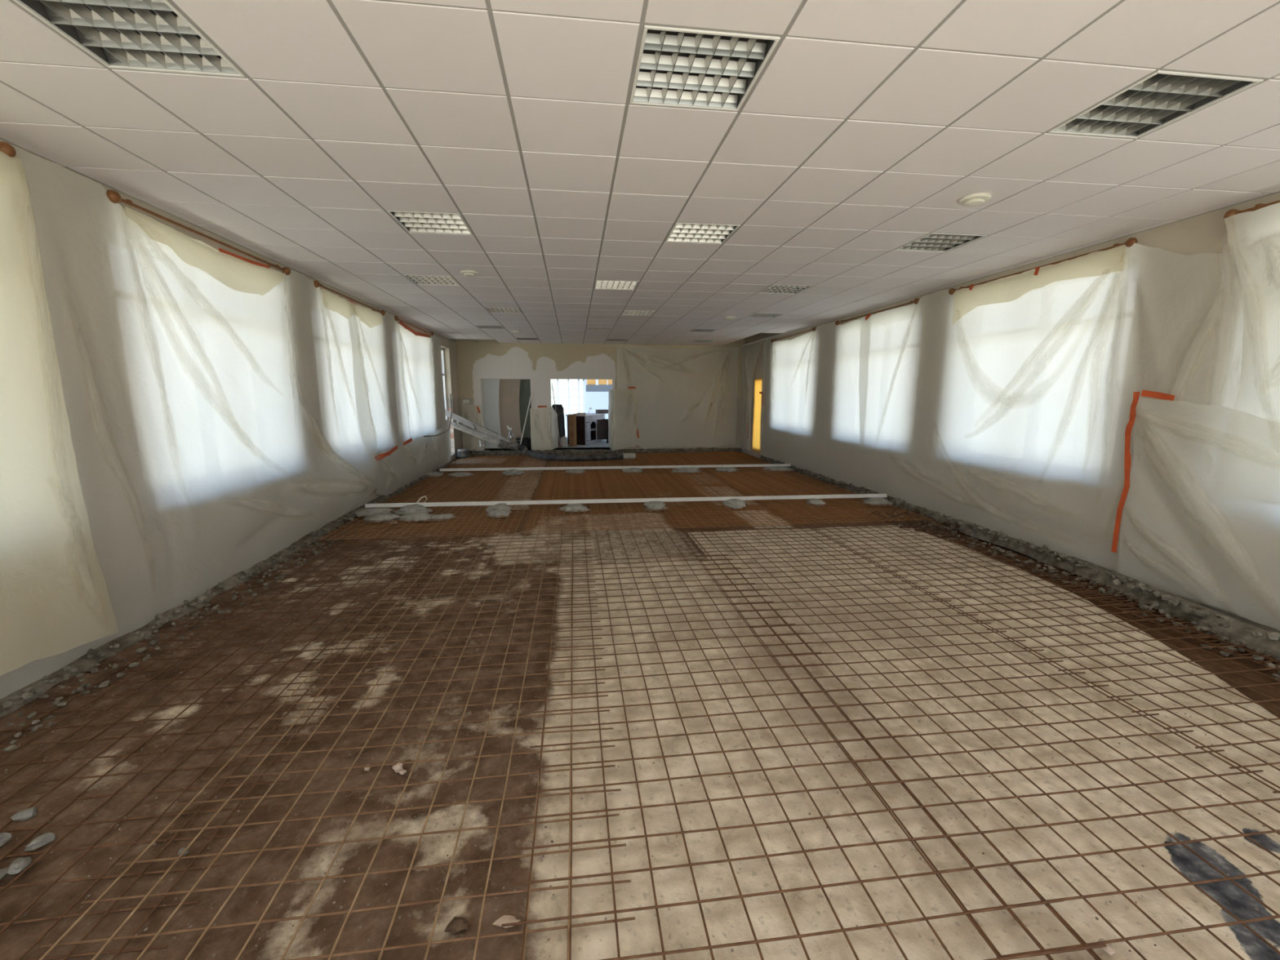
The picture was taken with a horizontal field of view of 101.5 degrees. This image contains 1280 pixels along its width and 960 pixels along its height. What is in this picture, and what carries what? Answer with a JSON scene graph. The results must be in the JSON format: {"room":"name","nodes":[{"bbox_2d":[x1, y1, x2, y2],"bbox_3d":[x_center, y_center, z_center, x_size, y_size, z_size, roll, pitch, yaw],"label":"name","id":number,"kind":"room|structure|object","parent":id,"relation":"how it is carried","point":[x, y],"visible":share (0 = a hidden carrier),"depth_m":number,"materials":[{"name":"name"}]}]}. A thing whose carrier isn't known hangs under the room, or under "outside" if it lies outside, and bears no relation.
{"room":"building under construction","nodes":[
{"label":"building under construction","id":0,"kind":"room"},
{"bbox_2d":[0,138,462,532],"bbox_3d":[-4.545,-1.263,8.204,0.360,4.200,24.800,-1,9,-7],"label":"wall","id":1,"kind":"structure","parent":0,"point":[449,346],"depth_m":7.98,"materials":[{"name":"paint"}]},
{"bbox_2d":[0,141,16,156],"bbox_3d":[-3.514,-1.702,1.862,0.149,0.087,2.370,-1,9,-7],"label":"curtain rod","id":2,"kind":"object","parent":1,"relation":"attached to","point":[5,147],"visible":0.92,"depth_m":2.97,"materials":[{"name":"brown wood"}]},
{"bbox_2d":[0,151,118,675],"bbox_3d":[-3.382,-0.228,2.026,0.159,2.935,2.597,-1,9,-7],"label":"sheet","id":3,"kind":"object","parent":2,"relation":"hanging from","point":[55,600],"visible":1,"depth_m":3.03,"materials":[{"name":"plastic"}]},
{"bbox_2d":[106,189,290,275],"bbox_3d":[-3.885,-2.178,4.790,0.149,0.087,2.350,-1,9,-7],"label":"curtain rod","id":4,"kind":"object","parent":1,"relation":"attached to","point":[113,196],"visible":0.97,"depth_m":4.29,"materials":[{"name":"brown wood"}]},
{"bbox_2d":[0,139,382,699],"bbox_3d":[-3.820,-0.709,5.474,0.280,3.239,7.309,-1,9,-7],"label":"sheet","id":5,"kind":"object","parent":4,"relation":"hanging from","point":[218,423],"depth_m":4.31,"materials":[{"name":"plastic"}]},
{"bbox_2d":[0,137,457,342],"bbox_3d":[-4.026,-2.385,5.382,0.022,0.021,19.500,-1,9,-7],"label":"trim","id":6,"kind":"structure","parent":1,"relation":"attached to","point":[67,167],"depth_m":4.46,"materials":[{"name":"grey paint"}]},
{"bbox_2d":[0,463,459,751],"bbox_3d":[-4.100,0.590,7.183,0.200,0.114,12.900,-1,9,-7],"label":"rubble","id":7,"kind":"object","parent":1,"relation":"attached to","point":[82,663],"depth_m":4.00,"materials":[{"name":"concrete"}]},
{"bbox_2d":[313,280,385,315],"bbox_3d":[-4.257,-2.655,7.728,0.149,0.087,2.430,-1,9,-7],"label":"curtain rod","id":8,"kind":"object","parent":1,"relation":"attached to","point":[317,284],"visible":0.92,"depth_m":7.37,"materials":[{"name":"brown wood"}]},
{"bbox_2d":[374,417,451,496],"bbox_3d":[-4.517,-0.599,10.777,0.177,1.217,5.185,-1,9,-7],"label":"sheet","id":9,"kind":"object","parent":1,"relation":"attached to","point":[423,455],"depth_m":10.24,"materials":[{"name":"plastic"}]},
{"bbox_2d":[394,315,433,335],"bbox_3d":[-4.639,-3.145,10.745,0.149,0.087,2.550,-1,9,-7],"label":"curtain rod","id":10,"kind":"object","parent":1,"relation":"attached to","point":[396,317],"visible":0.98,"depth_m":10.40,"materials":[{"name":"brown wood"}]},
{"bbox_2d":[351,311,445,488],"bbox_3d":[-4.534,-1.612,10.388,0.105,3.015,5.505,-1,9,-7],"label":"sheet","id":11,"kind":"object","parent":10,"relation":"hanging from","point":[397,372],"depth_m":9.58,"materials":[{"name":"plastic"}]},
{"bbox_2d":[440,347,454,452],"bbox_3d":[-5.231,-2.048,13.748,0.337,2.830,1.020,-1,9,-7],"label":"door","id":12,"kind":"structure","parent":1,"relation":"in","point":[452,440],"depth_m":14.18,"materials":[{"name":"white paint"}]},
{"bbox_2d":[485,435,610,450],"bbox_3d":[-2.351,-1.140,18.457,6.500,0.470,5.300,-1,9,-7],"label":"floor","id":13,"kind":"structure","parent":0,"point":[601,445],"depth_m":16.33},
{"bbox_2d":[482,379,501,448],"bbox_3d":[-4.635,-2.144,15.903,0.823,2.330,0.104,-1,9,-8],"label":"board","id":14,"kind":"object","parent":13,"relation":"on","point":[490,387],"visible":0.47,"depth_m":15.91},
{"bbox_2d":[498,379,521,443],"bbox_3d":[-4.155,-2.181,16.131,1.051,2.330,0.104,-1,9,-8],"label":"board","id":15,"kind":"object","parent":13,"relation":"on","point":[508,389],"visible":0.59,"depth_m":16.14,"materials":[{"name":"wood"}]},
{"bbox_2d":[519,379,531,437],"bbox_3d":[-3.632,-2.221,16.375,0.914,2.330,0.104,-1,9,-8],"label":"board","id":16,"kind":"object","parent":13,"relation":"on","point":[525,384],"visible":0.26,"depth_m":16.36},
{"bbox_2d":[551,404,564,445],"bbox_3d":[-2.584,-1.725,16.457,0.447,1.326,0.285,-1,9,-7],"label":"plastic bundle","id":17,"kind":"object","parent":13,"relation":"on","point":[559,409],"visible":0.44,"depth_m":16.35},
{"bbox_2d":[568,413,576,446],"bbox_3d":[-2.121,-1.568,16.444,0.240,1.020,0.032,0,9,-1],"label":"leaning board","id":18,"kind":"object","parent":13,"relation":"on","point":[571,418],"visible":1,"depth_m":16.43,"materials":[{"name":"brown"}]},
{"bbox_2d":[565,413,608,444],"bbox_3d":[-1.608,-1.753,17.742,1.083,0.970,1.850,3,10,17],"label":"base cabinet","id":19,"kind":"object","parent":13,"relation":"on","point":[592,428],"visible":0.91,"depth_m":17.34,"materials":[{"name":"brown wood"}]},
{"bbox_2d":[564,379,586,435],"bbox_3d":[-2.728,-2.982,20.968,7.160,3.300,0.300,-1,9,-7],"label":"wall","id":20,"kind":"structure","parent":0,"point":[565,416],"depth_m":20.89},
{"bbox_2d":[551,379,585,414],"bbox_3d":[-2.974,-3.379,20.822,1.530,1.570,0.080,-1,9,-7],"label":"window","id":21,"kind":"structure","parent":20,"relation":"in","point":[557,388],"depth_m":20.83,"materials":[{"name":"white"}]},
{"bbox_2d":[585,379,612,418],"bbox_3d":[-0.854,-3.091,20.958,2.640,2.580,0.150,-1,9,-7],"label":"panel","id":22,"kind":"object","parent":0,"point":[596,396],"visible":0.07,"depth_m":20.75,"materials":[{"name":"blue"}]},
{"bbox_2d":[586,379,612,385],"bbox_3d":[-1.498,-3.998,20.522,1.250,0.550,0.235,-1,9,-7],"label":"upper cabinet","id":23,"kind":"object","parent":22,"relation":"attached to","point":[588,382],"visible":0.32,"depth_m":20.43,"materials":[{"name":"orange wood"}]},
{"bbox_2d":[456,337,744,450],"bbox_3d":[-1.047,-2.502,15.838,8.500,4.200,0.280,-1,9,-7],"label":"wall","id":24,"kind":"structure","parent":0,"point":[486,359],"depth_m":15.34,"materials":[{"name":"paint"}]},
{"bbox_2d":[529,405,558,450],"bbox_3d":[-2.879,-1.571,15.747,0.803,1.310,0.500,-1,9,-7],"label":"sheet","id":25,"kind":"object","parent":24,"relation":"hanging from","point":[544,420],"visible":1,"depth_m":15.55,"materials":[{"name":"plastic"}]},
{"bbox_2d":[468,447,742,456],"bbox_3d":[-1.020,-0.852,15.888,8.500,0.203,0.153,-1,9,-7],"label":"trim","id":26,"kind":"structure","parent":24,"relation":"attached to","point":[514,452],"depth_m":15.88,"materials":[{"name":"concrete"}]},
{"bbox_2d":[462,402,484,450],"bbox_3d":[-4.862,-1.538,15.259,0.676,1.457,0.053,-1,9,-7],"label":"sheet","id":27,"kind":"object","parent":26,"relation":"on","point":[469,411],"visible":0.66,"depth_m":15.25,"materials":[{"name":"plastic"}]},
{"bbox_2d":[608,388,638,450],"bbox_3d":[-0.564,-1.817,15.790,0.978,1.854,0.377,3,10,17],"label":"sheet","id":28,"kind":"object","parent":24,"relation":"hanging from","point":[623,405],"visible":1,"depth_m":15.75,"materials":[{"name":"plastic"}]},
{"bbox_2d":[616,346,738,448],"bbox_3d":[1.130,-2.480,15.888,3.782,3.062,0.108,-1,9,-7],"label":"sheet","id":29,"kind":"object","parent":24,"relation":"attached to","point":[685,397],"visible":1,"depth_m":15.93,"materials":[{"name":"plastic"}]},
{"bbox_2d":[0,453,1279,959],"bbox_3d":[0.178,0.785,6.439,8.540,0.119,19.520,-1,9,-7],"label":"floor","id":30,"kind":"structure","parent":0,"point":[682,926],"depth_m":2.50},
{"bbox_2d":[7,856,31,874],"bbox_3d":[-2.340,1.449,1.972,0.057,0.038,0.067,-5,11,-30],"label":"stone","id":31,"kind":"object","parent":30,"relation":"on","point":[20,864],"visible":1,"depth_m":1.96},
{"bbox_2d":[10,806,37,821],"bbox_3d":[-2.598,1.411,2.209,0.074,0.044,0.058,-4,10,-24],"label":"stone","id":32,"kind":"object","parent":30,"relation":"on","point":[28,813],"visible":1,"depth_m":2.19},
{"bbox_2d":[24,832,56,850],"bbox_3d":[-2.380,1.432,2.072,0.044,0.038,0.084,6,11,33],"label":"stone","id":33,"kind":"object","parent":30,"relation":"on","point":[45,838],"visible":1,"depth_m":2.07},
{"bbox_2d":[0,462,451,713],"bbox_3d":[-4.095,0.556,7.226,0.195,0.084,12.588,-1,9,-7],"label":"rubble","id":34,"kind":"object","parent":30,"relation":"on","point":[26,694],"visible":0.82,"depth_m":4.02,"materials":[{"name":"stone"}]},
{"bbox_2d":[0,536,463,959],"bbox_3d":[-2.702,1.202,3.585,1.855,0.023,5.929,-1,9,-7],"label":"rebar mesh","id":35,"kind":"object","parent":30,"relation":"on","point":[65,957],"visible":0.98,"depth_m":2.81,"materials":[{"name":"metal"}]},
{"bbox_2d":[39,529,635,959],"bbox_3d":[-1.233,1.135,3.805,1.916,0.025,5.937,-1,9,-7],"label":"rebar mesh","id":36,"kind":"object","parent":30,"relation":"on","point":[52,946],"visible":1,"depth_m":2.39,"materials":[{"name":"beige metal"}]},
{"bbox_2d":[350,506,395,517],"bbox_3d":[-3.985,0.472,7.746,0.676,0.141,0.406,-1,9,-7],"label":"mortar dab","id":37,"kind":"object","parent":30,"relation":"on","point":[362,512],"visible":0.8,"depth_m":7.63,"materials":[{"name":"concrete"}]},
{"bbox_2d":[362,513,400,522],"bbox_3d":[-3.682,0.540,7.452,0.476,0.102,0.403,-7,12,-37],"label":"mortar dab","id":38,"kind":"object","parent":30,"relation":"on","point":[388,517],"visible":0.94,"depth_m":7.36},
{"bbox_2d":[391,503,433,515],"bbox_3d":[-3.379,0.453,7.760,0.544,0.175,0.395,-1,9,-7],"label":"mortar dab","id":39,"kind":"object","parent":30,"relation":"on","point":[410,508],"visible":0.8,"depth_m":7.68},
{"bbox_2d":[364,493,886,507],"bbox_3d":[-0.020,0.317,8.171,8.152,0.054,0.045,-1,9,-6],"label":"rail","id":40,"kind":"object","parent":39,"relation":"on","point":[850,495],"visible":1,"depth_m":8.13,"materials":[{"name":"metal"}]},
{"bbox_2d":[397,512,434,522],"bbox_3d":[-3.189,0.531,7.474,0.548,0.113,0.318,-1,9,-7],"label":"mortar dab","id":41,"kind":"object","parent":30,"relation":"on","point":[415,517],"visible":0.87,"depth_m":7.37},
{"bbox_2d":[317,475,539,540],"bbox_3d":[-3.058,0.328,8.778,2.396,0.023,4.790,-1,9,-7],"label":"rebar mesh","id":42,"kind":"object","parent":30,"relation":"on","point":[496,482],"visible":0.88,"depth_m":7.99,"materials":[{"name":"beige metal"}]},
{"bbox_2d":[444,916,467,933],"bbox_3d":[-0.610,1.490,1.748,0.072,0.043,0.048,0,9,0],"label":"stone","id":43,"kind":"object","parent":30,"relation":"on","point":[457,924],"visible":1,"depth_m":1.74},
{"bbox_2d":[422,454,546,479],"bbox_3d":[-3.606,-0.377,13.113,2.394,0.023,4.438,-1,9,-7],"label":"rebar mesh","id":44,"kind":"object","parent":30,"relation":"on","point":[498,458],"visible":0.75,"depth_m":13.04,"materials":[{"name":"beige metal"}]},
{"bbox_2d":[486,502,511,512],"bbox_3d":[-2.118,0.436,7.908,0.383,0.162,0.393,-1,9,-7],"label":"mortar dab","id":45,"kind":"object","parent":30,"relation":"on","point":[503,506],"visible":0.69,"depth_m":7.83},
{"bbox_2d":[492,915,519,928],"bbox_3d":[-0.449,1.490,1.763,0.096,0.020,0.043,0,9,-1],"label":"stone","id":46,"kind":"object","parent":30,"relation":"on","point":[504,919],"visible":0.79,"depth_m":1.76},
{"bbox_2d":[559,503,591,513],"bbox_3d":[-0.999,0.428,8.053,0.488,0.131,0.370,-1,9,-7],"label":"mortar dab","id":47,"kind":"object","parent":30,"relation":"on","point":[573,507],"visible":0.91,"depth_m":7.93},
{"bbox_2d":[544,453,646,476],"bbox_3d":[-1.180,-0.433,13.411,2.304,0.025,4.440,-1,9,-7],"label":"rebar mesh","id":48,"kind":"object","parent":30,"relation":"on","point":[563,464],"visible":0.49,"depth_m":13.08,"materials":[{"name":"beige metal"}]},
{"bbox_2d":[517,444,635,461],"bbox_3d":[-1.868,-0.742,14.207,3.433,0.376,0.966,2,9,11],"label":"hose","id":49,"kind":"object","parent":48,"relation":"on","point":[523,449],"visible":1,"depth_m":13.95,"materials":[{"name":"plastic"}]},
{"bbox_2d":[444,408,520,450],"bbox_3d":[-4.651,-1.488,14.249,2.685,1.468,0.406,-4,10,-23],"label":"ladder","id":50,"kind":"object","parent":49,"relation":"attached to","point":[490,436],"visible":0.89,"depth_m":14.28,"materials":[{"name":"metal"}]},
{"bbox_2d":[470,449,742,456],"bbox_3d":[-0.916,-0.786,15.691,8.214,0.130,0.474,-1,9,-7],"label":"rubble","id":51,"kind":"object","parent":30,"relation":"on","point":[563,452],"visible":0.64,"depth_m":15.71,"materials":[{"name":"concrete"}]},
{"bbox_2d":[524,474,695,533],"bbox_3d":[-0.631,0.271,9.076,2.304,0.025,4.790,-1,9,-7],"label":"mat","id":52,"kind":"object","parent":30,"relation":"on","point":[597,482],"visible":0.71,"depth_m":7.96,"materials":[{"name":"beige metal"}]},
{"bbox_2d":[533,470,655,505],"bbox_3d":[-0.889,0.079,10.161,2.143,0.023,3.740,-1,9,-7],"label":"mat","id":53,"kind":"object","parent":52,"relation":"on","point":[582,482],"visible":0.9,"depth_m":9.99,"materials":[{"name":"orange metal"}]},
{"bbox_2d":[0,520,1279,958],"bbox_3d":[-0.350,1.069,4.410,6.447,0.010,6.001,-1,9,-7],"label":"gravel","id":54,"kind":"object","parent":30,"relation":"on","point":[238,811],"visible":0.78,"depth_m":2.34,"materials":[{"name":"gravel"}]},
{"bbox_2d":[643,501,667,511],"bbox_3d":[0.230,0.402,8.163,0.376,0.149,0.364,-1,9,-7],"label":"mortar dab","id":55,"kind":"object","parent":30,"relation":"on","point":[651,504],"visible":0.92,"depth_m":8.05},
{"bbox_2d":[626,453,710,475],"bbox_3d":[0.566,-0.459,13.625,1.782,0.025,4.435,-1,9,-7],"label":"rebar mesh","id":56,"kind":"object","parent":30,"relation":"on","point":[667,454],"visible":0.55,"depth_m":12.94,"materials":[{"name":"orange metal"}]},
{"bbox_2d":[670,467,701,473],"bbox_3d":[1.063,-0.217,12.002,0.807,0.140,0.392,0,9,1],"label":"mortar dab","id":57,"kind":"object","parent":30,"relation":"on","point":[691,470],"visible":0.92,"depth_m":11.88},
{"bbox_2d":[640,473,806,528],"bbox_3d":[1.115,0.246,9.293,1.785,0.024,4.789,-1,9,-7],"label":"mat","id":58,"kind":"object","parent":30,"relation":"on","point":[717,481],"visible":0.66,"depth_m":8.65,"materials":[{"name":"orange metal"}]},
{"bbox_2d":[635,473,750,526],"bbox_3d":[0.712,0.234,9.215,1.084,0.022,4.638,-1,9,-7],"label":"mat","id":59,"kind":"object","parent":58,"relation":"on","point":[663,480],"visible":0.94,"depth_m":8.45,"materials":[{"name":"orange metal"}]},
{"bbox_2d":[722,498,746,509],"bbox_3d":[1.498,0.373,8.293,0.401,0.164,0.420,-1,9,-7],"label":"mortar dab","id":60,"kind":"object","parent":30,"relation":"on","point":[735,504],"visible":0.84,"depth_m":8.16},
{"bbox_2d":[674,451,795,473],"bbox_3d":[2.293,-0.501,13.839,2.024,0.025,4.440,-1,9,-7],"label":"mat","id":61,"kind":"object","parent":30,"relation":"on","point":[737,453],"visible":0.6,"depth_m":13.54,"materials":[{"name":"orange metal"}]},
{"bbox_2d":[635,452,764,469],"bbox_3d":[1.532,-0.551,14.041,2.924,0.023,3.543,-1,9,-7],"label":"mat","id":62,"kind":"object","parent":61,"relation":"on","point":[706,455],"visible":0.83,"depth_m":14.10,"materials":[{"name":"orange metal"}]},
{"bbox_2d":[763,466,795,471],"bbox_3d":[3.259,-0.252,12.220,0.812,0.141,0.393,-1,9,-7],"label":"mortar dab","id":63,"kind":"object","parent":30,"relation":"on","point":[771,468],"visible":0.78,"depth_m":12.14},
{"bbox_2d":[439,463,791,471],"bbox_3d":[-0.429,-0.287,11.886,7.972,0.054,0.045,-1,9,-6],"label":"rail","id":64,"kind":"object","parent":63,"relation":"on","point":[770,464],"visible":1,"depth_m":11.84,"materials":[{"name":"metal"}]},
{"bbox_2d":[501,526,1106,959],"bbox_3d":[0.230,1.104,3.956,1.922,0.022,5.937,-1,9,-7],"label":"rebar mesh","id":65,"kind":"object","parent":30,"relation":"on","point":[529,882],"visible":1,"depth_m":2.32,"materials":[{"name":"metal"}]},
{"bbox_2d":[713,471,932,524],"bbox_3d":[2.842,0.204,9.505,2.026,0.024,4.787,-1,9,-7],"label":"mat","id":66,"kind":"object","parent":30,"relation":"on","point":[815,480],"visible":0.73,"depth_m":8.73,"materials":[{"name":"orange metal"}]},
{"bbox_2d":[711,471,894,519],"bbox_3d":[2.611,0.176,9.575,1.604,0.023,4.587,-1,9,-7],"label":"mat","id":67,"kind":"object","parent":66,"relation":"on","point":[766,480],"visible":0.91,"depth_m":9.24,"materials":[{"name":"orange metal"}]},
{"bbox_2d":[862,497,893,506],"bbox_3d":[3.871,0.357,8.498,0.504,0.132,0.419,4,10,25],"label":"mortar dab","id":68,"kind":"object","parent":30,"relation":"on","point":[873,500],"visible":0.88,"depth_m":8.40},
{"bbox_2d":[866,510,960,533],"bbox_3d":[3.871,0.568,7.427,0.923,0.156,1.102,-1,9,-7],"label":"rubble","id":69,"kind":"object","parent":30,"relation":"on","point":[934,526],"visible":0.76,"depth_m":7.21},
{"bbox_2d":[675,524,1279,959],"bbox_3d":[1.747,1.087,4.125,1.911,0.022,5.936,-1,9,-7],"label":"rebar mesh","id":70,"kind":"object","parent":30,"relation":"on","point":[1266,873],"visible":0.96,"depth_m":2.63,"materials":[{"name":"metal"}]},
{"bbox_2d":[783,472,1279,680],"bbox_3d":[3.769,0.498,8.050,0.650,0.120,12.317,-1,9,-5],"label":"rubble","id":71,"kind":"object","parent":30,"relation":"on","point":[1142,603],"visible":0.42,"depth_m":4.68,"materials":[{"name":"concrete"}]},
{"bbox_2d":[805,520,1279,793],"bbox_3d":[3.338,1.050,4.310,1.625,0.022,5.911,-1,9,-7],"label":"rebar mesh","id":72,"kind":"object","parent":30,"relation":"on","point":[1234,744],"visible":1,"depth_m":3.84,"materials":[{"name":"metal"}]},
{"bbox_2d":[920,526,1279,670],"bbox_3d":[4.150,0.947,5.319,0.485,0.020,3.921,-1,9,-7],"label":"rebar mesh","id":73,"kind":"object","parent":30,"relation":"on","point":[944,531],"visible":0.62,"depth_m":4.76,"materials":[{"name":"metal"}]},
{"bbox_2d":[0,0,1279,346],"bbox_3d":[0.180,-2.470,5.901,8.500,0.025,19.500,-1,9,-7],"label":"ceiling","id":74,"kind":"structure","parent":0,"point":[861,136],"depth_m":3.12,"materials":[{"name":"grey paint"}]},
{"bbox_2d":[13,0,244,77],"bbox_3d":[-2.112,-1.892,2.143,0.576,0.090,0.591,-1,9,-7],"label":"ceiling light","id":75,"kind":"object","parent":74,"relation":"attached to","point":[148,35],"visible":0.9,"depth_m":2.21,"materials":[{"name":"white"}]},
{"bbox_2d":[386,210,472,235],"bbox_3d":[-1.815,-2.285,4.567,0.576,0.090,0.591,-1,9,-7],"label":"ceiling light","id":76,"kind":"object","parent":74,"relation":"attached to","point":[423,222],"visible":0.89,"depth_m":4.58,"materials":[{"name":"white"}]},
{"bbox_2d":[403,274,460,285],"bbox_3d":[-2.708,-2.656,6.844,0.576,0.090,0.591,-1,9,-7],"label":"ceiling light","id":77,"kind":"object","parent":74,"relation":"attached to","point":[417,279],"visible":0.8,"depth_m":6.87,"materials":[{"name":"white"}]},
{"bbox_2d":[484,306,522,313],"bbox_3d":[-2.410,-3.049,9.268,0.576,0.090,0.591,-1,9,-7],"label":"ceiling light","id":78,"kind":"object","parent":74,"relation":"attached to","point":[506,310],"visible":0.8,"depth_m":9.37,"materials":[{"name":"white"}]},
{"bbox_2d":[594,280,639,289],"bbox_3d":[-0.326,-2.703,7.138,0.576,0.090,0.591,-1,9,-7],"label":"ceiling light","id":79,"kind":"object","parent":74,"relation":"attached to","point":[599,284],"visible":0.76,"depth_m":7.17,"materials":[{"name":"white"}]},
{"bbox_2d":[621,310,656,315],"bbox_3d":[-0.028,-3.096,9.562,0.576,0.090,0.591,-1,9,-7],"label":"ceiling light","id":80,"kind":"object","parent":74,"relation":"attached to","point":[634,313],"visible":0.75,"depth_m":9.61,"materials":[{"name":"white"}]},
{"bbox_2d":[665,222,740,244],"bbox_3d":[0.567,-2.333,4.861,0.576,0.090,0.591,-1,9,-7],"label":"ceiling light","id":81,"kind":"object","parent":74,"relation":"attached to","point":[691,233],"visible":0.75,"depth_m":4.88,"materials":[{"name":"white"}]},
{"bbox_2d":[630,25,780,111],"bbox_3d":[0.269,-1.939,2.437,0.576,0.090,0.591,-1,9,-7],"label":"ceiling light","id":82,"kind":"object","parent":74,"relation":"attached to","point":[677,67],"visible":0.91,"depth_m":2.44,"materials":[{"name":"white"}]},
{"bbox_2d":[745,312,784,318],"bbox_3d":[2.353,-3.143,9.856,0.576,0.090,0.591,-1,9,-7],"label":"ceiling light","id":83,"kind":"object","parent":74,"relation":"attached to","point":[763,315],"visible":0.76,"depth_m":9.89,"materials":[{"name":"white"}]},
{"bbox_2d":[758,284,813,293],"bbox_3d":[2.055,-2.750,7.432,0.576,0.090,0.591,-1,9,-7],"label":"ceiling light","id":84,"kind":"object","parent":74,"relation":"attached to","point":[773,289],"visible":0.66,"depth_m":7.46,"materials":[{"name":"white"}]},
{"bbox_2d":[893,232,987,252],"bbox_3d":[2.948,-2.380,5.155,0.576,0.090,0.591,-1,9,-7],"label":"ceiling light","id":85,"kind":"object","parent":74,"relation":"attached to","point":[932,242],"visible":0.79,"depth_m":5.17,"materials":[{"name":"white"}]},
{"bbox_2d":[958,192,991,206],"bbox_3d":[2.543,-2.119,3.975,0.210,0.050,0.210,-1,9,-7],"label":"smoke detector","id":86,"kind":"object","parent":74,"relation":"attached to","point":[975,199],"visible":1,"depth_m":3.93,"materials":[{"name":"white plastic"}]},
{"bbox_2d":[1048,70,1263,138],"bbox_3d":[2.651,-1.986,2.731,0.576,0.090,0.591,-1,9,-7],"label":"ceiling light","id":87,"kind":"object","parent":74,"relation":"attached to","point":[1162,98],"visible":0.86,"depth_m":2.72,"materials":[{"name":"white"}]},
{"bbox_2d":[742,192,1279,633],"bbox_3d":[4.557,-1.039,6.840,0.360,4.200,19.800,-1,9,-7],"label":"wall","id":88,"kind":"structure","parent":0,"point":[1206,233],"depth_m":4.57,"materials":[{"name":"paint"}]},
{"bbox_2d":[740,342,761,451],"bbox_3d":[3.205,-2.374,15.316,0.105,3.097,1.776,-1,9,-7],"label":"sheet","id":89,"kind":"object","parent":88,"relation":"attached to","point":[749,353],"visible":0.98,"depth_m":15.51,"materials":[{"name":"plastic"}]},
{"bbox_2d":[751,377,761,452],"bbox_3d":[3.371,-1.844,14.881,0.133,2.070,0.740,-1,9,-7],"label":"door","id":90,"kind":"structure","parent":88,"relation":"in","point":[757,382],"depth_m":14.89,"materials":[{"name":"wood"}]},
{"bbox_2d":[770,327,816,342],"bbox_3d":[3.585,-3.389,12.262,0.149,0.087,2.500,-1,9,-7],"label":"curtain rod","id":91,"kind":"object","parent":88,"relation":"attached to","point":[813,328],"visible":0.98,"depth_m":12.07,"materials":[{"name":"brown wood"}]},
{"bbox_2d":[764,319,862,487],"bbox_3d":[3.683,-1.752,11.617,0.121,3.139,4.995,-1,9,-7],"label":"sheet","id":92,"kind":"object","parent":91,"relation":"hanging from","point":[812,416],"visible":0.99,"depth_m":11.04,"materials":[{"name":"plastic"}]},
{"bbox_2d":[760,339,769,457],"bbox_3d":[3.358,-2.172,14.140,0.073,3.107,0.571,-1,9,-7],"label":"sheet","id":93,"kind":"object","parent":92,"relation":"attached to","point":[766,349],"visible":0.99,"depth_m":14.15,"materials":[{"name":"plastic"}]},
{"bbox_2d":[835,297,919,324],"bbox_3d":[4.003,-2.853,8.962,0.149,0.087,2.480,-1,9,-7],"label":"curtain rod","id":94,"kind":"object","parent":88,"relation":"attached to","point":[915,301],"visible":1,"depth_m":8.66,"materials":[{"name":"brown wood"}]},
{"bbox_2d":[760,455,1279,659],"bbox_3d":[4.066,0.376,8.433,0.453,0.160,12.412,-1,9,-5],"label":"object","id":95,"kind":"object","parent":88,"relation":"attached to","point":[1236,633],"depth_m":4.77,"materials":[{"name":"concrete"}]},
{"bbox_2d":[760,455,1279,640],"bbox_3d":[4.038,0.332,8.425,0.435,0.115,12.202,-1,9,-5],"label":"rubble","id":96,"kind":"object","parent":95,"relation":"on","point":[1118,579],"visible":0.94,"depth_m":5.20,"materials":[{"name":"stone"}]},
{"bbox_2d":[790,191,1279,333],"bbox_3d":[4.594,-2.285,4.785,0.022,0.021,16.162,-1,9,-7],"label":"trim","id":97,"kind":"structure","parent":88,"relation":"attached to","point":[1279,191],"depth_m":4.97,"materials":[{"name":"grey paint"}]},
{"bbox_2d":[948,237,1137,294],"bbox_3d":[4.387,-2.360,5.926,0.149,0.087,2.400,-1,9,-7],"label":"curtain rod","id":98,"kind":"object","parent":88,"relation":"attached to","point":[1129,242],"visible":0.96,"depth_m":5.42,"materials":[{"name":"brown wood"}]},
{"bbox_2d":[952,244,1124,324],"bbox_3d":[4.337,-2.133,5.921,0.036,0.458,2.210,-1,9,-7],"label":"flap","id":99,"kind":"object","parent":98,"relation":"hanging from","point":[1010,288],"depth_m":5.76,"materials":[{"name":"plastic"}]},
{"bbox_2d":[858,243,1244,617],"bbox_3d":[4.303,-0.927,6.599,0.130,3.160,5.966,-1,9,-7],"label":"sheet","id":100,"kind":"object","parent":98,"relation":"hanging from","point":[1011,418],"visible":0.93,"depth_m":5.70,"materials":[{"name":"plastic"}]},
{"bbox_2d":[1223,200,1279,218],"bbox_3d":[4.776,-1.861,2.855,0.149,0.087,2.550,-1,9,-7],"label":"curtain rod","id":101,"kind":"object","parent":88,"relation":"attached to","point":[1233,211],"visible":0.71,"depth_m":3.95,"materials":[{"name":"brown wood"}]},
{"bbox_2d":[1224,202,1279,421],"bbox_3d":[4.682,-0.767,2.886,0.085,2.161,2.744,-1,9,-6],"label":"sheet","id":102,"kind":"object","parent":101,"relation":"hanging from","point":[1253,237],"visible":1,"depth_m":3.87,"materials":[{"name":"plastic"}]},
{"bbox_2d":[1111,390,1279,631],"bbox_3d":[4.669,0.339,3.308,0.149,1.821,3.226,-1,9,-7],"label":"sheet","id":103,"kind":"object","parent":102,"relation":"attached to","point":[1200,520],"depth_m":4.22,"materials":[{"name":"plastic"}]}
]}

